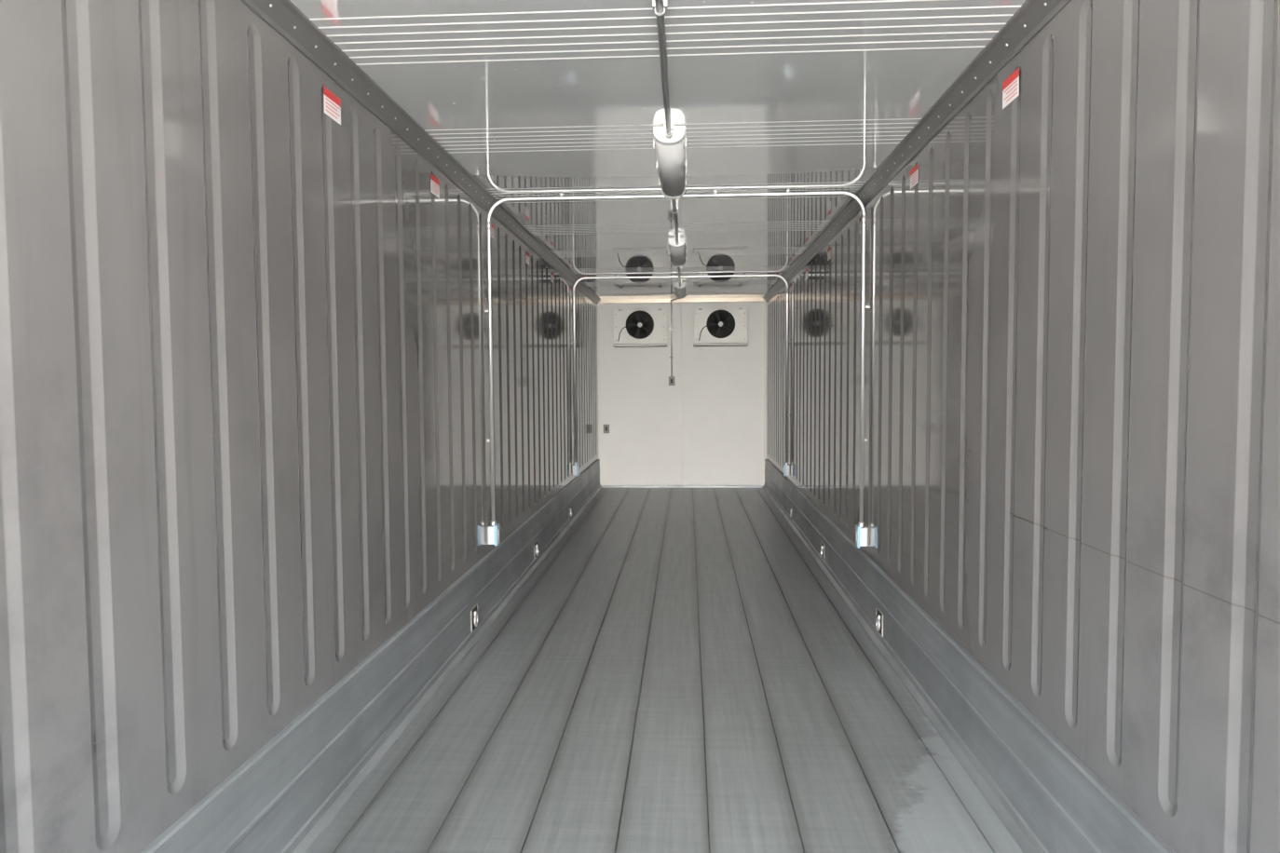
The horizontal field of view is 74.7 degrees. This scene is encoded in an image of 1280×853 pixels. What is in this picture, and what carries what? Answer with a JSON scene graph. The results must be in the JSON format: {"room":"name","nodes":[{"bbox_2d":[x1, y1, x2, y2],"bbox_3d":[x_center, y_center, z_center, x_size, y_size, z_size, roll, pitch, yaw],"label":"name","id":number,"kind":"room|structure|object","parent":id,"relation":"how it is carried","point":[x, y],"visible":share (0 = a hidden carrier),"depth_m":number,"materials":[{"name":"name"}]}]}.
{"room":"refrigerated shipping container","nodes":[
{"label":"refrigerated shipping container","id":0,"kind":"room"},
{"bbox_2d":[0,0,598,852],"bbox_3d":[-0.963,-0.139,5.729,0.090,2.800,12.030,0,3,3],"label":"wall","id":1,"kind":"structure","parent":0,"point":[245,397],"depth_m":2.20,"materials":[{"name":"grey metal"}]},
{"bbox_2d":[323,85,340,124],"bbox_3d":[-1.078,-1.124,2.940,0.001,0.090,0.140,0,3,3],"label":"warning label","id":2,"kind":"object","parent":1,"relation":"attached to","point":[332,102],"visible":1,"depth_m":2.94,"materials":[{"name":"red"}]},
{"bbox_2d":[139,459,602,852],"bbox_3d":[-0.897,0.964,5.733,0.075,0.405,11.930,0,3,3],"label":"baseboard","id":3,"kind":"structure","parent":1,"relation":"attached to","point":[285,796],"depth_m":3.08,"materials":[{"name":"metal"}]},
{"bbox_2d":[240,0,600,305],"bbox_3d":[-0.904,-1.399,5.609,0.070,0.079,11.930,0,3,3],"label":"trim","id":4,"kind":"structure","parent":1,"relation":"attached to","point":[284,17],"depth_m":3.33,"materials":[{"name":"grey metal"}]},
{"bbox_2d":[430,173,439,198],"bbox_3d":[-1.011,-1.187,4.137,0.001,0.090,0.140,0,3,3],"label":"warning label","id":5,"kind":"object","parent":1,"relation":"attached to","point":[434,182],"visible":1,"depth_m":4.13,"materials":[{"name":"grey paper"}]},
{"bbox_2d":[470,602,478,632],"bbox_3d":[-0.940,1.094,4.784,0.020,0.136,0.150,0,3,3],"label":"ring","id":6,"kind":"object","parent":1,"relation":"attached to","point":[474,617],"visible":1,"depth_m":4.76,"materials":[{"name":"grey metal"}]},
{"bbox_2d":[490,222,494,239],"bbox_3d":[-0.943,-1.250,5.333,0.001,0.090,0.140,0,3,3],"label":"warning label","id":7,"kind":"object","parent":1,"relation":"attached to","point":[492,224],"visible":0.64,"depth_m":5.36,"materials":[{"name":"grey paper"}]},
{"bbox_2d":[525,250,529,264],"bbox_3d":[-0.876,-1.313,6.530,0.001,0.090,0.140,0,3,3],"label":"warning label","id":8,"kind":"object","parent":1,"relation":"attached to","point":[526,252],"visible":1,"depth_m":6.50,"materials":[{"name":"grey"}]},
{"bbox_2d":[533,540,538,558],"bbox_3d":[-0.830,0.991,6.739,0.020,0.136,0.150,0,3,3],"label":"ring","id":9,"kind":"object","parent":1,"relation":"attached to","point":[536,543],"visible":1,"depth_m":6.72,"materials":[{"name":"grey metal"}]},
{"bbox_2d":[550,271,553,283],"bbox_3d":[-0.808,-1.376,7.726,0.001,0.090,0.140,0,3,3],"label":"warning label","id":10,"kind":"object","parent":1,"relation":"attached to","point":[551,273],"visible":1,"depth_m":7.71,"materials":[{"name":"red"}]},
{"bbox_2d":[569,504,571,518],"bbox_3d":[-0.719,0.888,8.693,0.020,0.136,0.150,0,3,3],"label":"ring","id":11,"kind":"object","parent":1,"relation":"attached to","point":[570,510],"visible":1,"depth_m":8.66,"materials":[{"name":"grey metal"}]},
{"bbox_2d":[289,0,1025,299],"bbox_3d":[0.234,-1.490,5.590,2.385,0.102,12.030,0,3,3],"label":"ceiling","id":12,"kind":"structure","parent":0,"point":[531,98],"depth_m":3.40,"materials":[{"name":"white metal"}]},
{"bbox_2d":[652,0,681,376],"bbox_3d":[0.163,-0.904,5.575,0.187,1.071,11.931,0,3,3],"label":"conduit","id":13,"kind":"object","parent":12,"relation":"attached to","point":[660,6],"depth_m":3.14,"materials":[{"name":"grey metal"}]},
{"bbox_2d":[653,125,686,199],"bbox_3d":[0.163,-1.336,4.319,0.156,0.077,1.170,0,3,3],"label":"ceiling light fixture","id":14,"kind":"object","parent":12,"relation":"attached to","point":[671,162],"depth_m":4.11,"materials":[{"name":"white plastic"}]},
{"bbox_2d":[485,190,868,548],"bbox_3d":[0.211,-0.339,5.115,2.327,2.154,0.080,0,3,3],"label":"conduit","id":15,"kind":"object","parent":12,"relation":"attached to","point":[493,530],"visible":0.98,"depth_m":5.08,"materials":[{"name":"grey metal"}]},
{"bbox_2d":[667,237,686,267],"bbox_3d":[0.325,-1.487,7.190,0.156,0.077,1.170,0,3,3],"label":"ceiling light fixture","id":16,"kind":"object","parent":12,"relation":"attached to","point":[677,253],"depth_m":6.98,"materials":[{"name":"white plastic"}]},
{"bbox_2d":[673,281,687,298],"bbox_3d":[0.489,-1.640,10.101,0.156,0.077,1.170,0,3,3],"label":"ceiling light fixture","id":17,"kind":"object","parent":12,"relation":"attached to","point":[681,292],"depth_m":9.84,"materials":[{"name":"white plastic"}]},
{"bbox_2d":[571,273,789,476],"bbox_3d":[0.428,-0.541,8.974,2.327,2.154,0.080,0,3,3],"label":"arch","id":18,"kind":"object","parent":12,"relation":"attached to","point":[786,468],"visible":0.99,"depth_m":8.93,"materials":[{"name":"grey metal"}]},
{"bbox_2d":[307,487,1023,852],"bbox_3d":[0.249,1.215,5.707,2.385,0.122,11.980,0,3,3],"label":"floor","id":19,"kind":"structure","parent":0,"point":[679,673],"depth_m":3.54,"materials":[{"name":"metal"}]},
{"bbox_2d":[599,301,764,485],"bbox_3d":[0.579,-0.457,11.633,2.425,2.800,0.150,0,3,3],"label":"wall","id":20,"kind":"structure","parent":0,"point":[707,428],"depth_m":11.57,"materials":[{"name":"white metal"}]},
{"bbox_2d":[597,303,600,459],"bbox_3d":[-0.575,-0.618,11.600,0.035,2.160,0.032,0,3,3],"label":"trim","id":21,"kind":"structure","parent":20,"relation":"attached to","point":[598,345],"depth_m":11.58,"materials":[{"name":"white metal"}]},
{"bbox_2d":[603,424,609,433],"bbox_3d":[-0.464,0.031,11.615,0.083,0.123,0.057,0,3,3],"label":"electrical outlet","id":22,"kind":"object","parent":20,"relation":"attached to","point":[605,427],"visible":1,"depth_m":11.59,"materials":[{"name":"grey"}]},
{"bbox_2d":[612,309,667,347],"bbox_3d":[0.006,-1.334,11.376,0.724,0.495,0.337,0,3,3],"label":"fan","id":23,"kind":"object","parent":20,"relation":"attached to","point":[640,328],"visible":1,"depth_m":11.25,"materials":[{"name":"white metal"}]},
{"bbox_2d":[668,376,674,385],"bbox_3d":[0.438,-0.626,11.529,0.083,0.123,0.057,0,3,3],"label":"light switch","id":24,"kind":"object","parent":20,"relation":"attached to","point":[671,378],"visible":1,"depth_m":11.51,"materials":[{"name":"grey"}]},
{"bbox_2d":[598,298,765,303],"bbox_3d":[0.567,-1.724,11.478,2.305,0.058,0.032,0,3,3],"label":"trim","id":25,"kind":"structure","parent":20,"relation":"attached to","point":[691,300],"depth_m":11.46,"materials":[{"name":"beige metal"}]},
{"bbox_2d":[600,485,763,488],"bbox_3d":[0.582,0.832,11.616,2.285,0.032,0.022,0,3,3],"label":"trim","id":26,"kind":"structure","parent":20,"relation":"attached to","point":[603,486],"depth_m":11.60,"materials":[{"name":"metal"}]},
{"bbox_2d":[693,308,748,346],"bbox_3d":[1.084,-1.337,11.315,0.724,0.495,0.337,0,3,3],"label":"fan","id":27,"kind":"object","parent":20,"relation":"attached to","point":[726,327],"visible":1,"depth_m":11.19,"materials":[{"name":"white metal"}]},
{"bbox_2d":[763,301,766,459],"bbox_3d":[1.721,-0.626,11.470,0.035,2.160,0.032,0,3,3],"label":"trim","id":28,"kind":"structure","parent":20,"relation":"attached to","point":[765,430],"depth_m":11.46,"materials":[{"name":"white metal"}]},
{"bbox_2d":[766,0,1279,852],"bbox_3d":[1.448,-0.147,5.592,0.090,2.800,12.030,0,3,3],"label":"wall","id":29,"kind":"structure","parent":0,"point":[1071,450],"depth_m":2.20,"materials":[{"name":"grey metal"}]},
{"bbox_2d":[789,505,792,519],"bbox_3d":[1.546,0.881,8.565,0.020,0.136,0.150,0,3,3],"label":"ring","id":30,"kind":"object","parent":29,"relation":"attached to","point":[791,510],"visible":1,"depth_m":8.53,"materials":[{"name":"grey metal"}]},
{"bbox_2d":[819,541,824,560],"bbox_3d":[1.436,0.984,6.610,0.020,0.136,0.150,0,3,3],"label":"ring","id":31,"kind":"object","parent":29,"relation":"attached to","point":[822,551],"visible":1,"depth_m":6.59,"materials":[{"name":"grey metal"}]},
{"bbox_2d":[827,246,830,260],"bbox_3d":[1.444,-1.320,6.399,0.001,0.090,0.140,0,3,3],"label":"warning label","id":32,"kind":"object","parent":29,"relation":"attached to","point":[829,248],"visible":1,"depth_m":6.42,"materials":[{"name":"grey paper"}]},
{"bbox_2d":[859,217,861,232],"bbox_3d":[1.376,-1.257,5.202,0.001,0.090,0.140,0,3,3],"label":"warning label","id":33,"kind":"object","parent":29,"relation":"attached to","point":[861,217],"visible":0.37,"depth_m":5.23,"materials":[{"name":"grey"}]},
{"bbox_2d":[875,606,883,637],"bbox_3d":[1.326,1.087,4.656,0.020,0.136,0.150,0,3,3],"label":"ring","id":34,"kind":"object","parent":29,"relation":"attached to","point":[878,614],"visible":1,"depth_m":4.63,"materials":[{"name":"grey metal"}]},
{"bbox_2d":[910,163,918,189],"bbox_3d":[1.309,-1.194,4.006,0.001,0.090,0.140,0,3,3],"label":"warning label","id":35,"kind":"object","parent":29,"relation":"attached to","point":[914,172],"visible":1,"depth_m":4.00,"materials":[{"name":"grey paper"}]},
{"bbox_2d":[762,0,1071,302],"bbox_3d":[1.367,-1.407,5.481,0.070,0.079,11.930,0,3,3],"label":"trim","id":36,"kind":"structure","parent":29,"relation":"attached to","point":[1032,16],"depth_m":3.37,"materials":[{"name":"grey metal"}]},
{"bbox_2d":[762,459,1175,852],"bbox_3d":[1.389,0.957,5.604,0.075,0.405,11.930,0,3,3],"label":"baseboard","id":37,"kind":"structure","parent":29,"relation":"attached to","point":[1047,799],"depth_m":3.06,"materials":[{"name":"metal"}]},
{"bbox_2d":[1002,67,1019,108],"bbox_3d":[1.241,-1.132,2.809,0.001,0.090,0.140,0,3,3],"label":"warning label","id":38,"kind":"object","parent":29,"relation":"attached to","point":[1011,85],"visible":1,"depth_m":2.80,"materials":[{"name":"red"}]}
]}

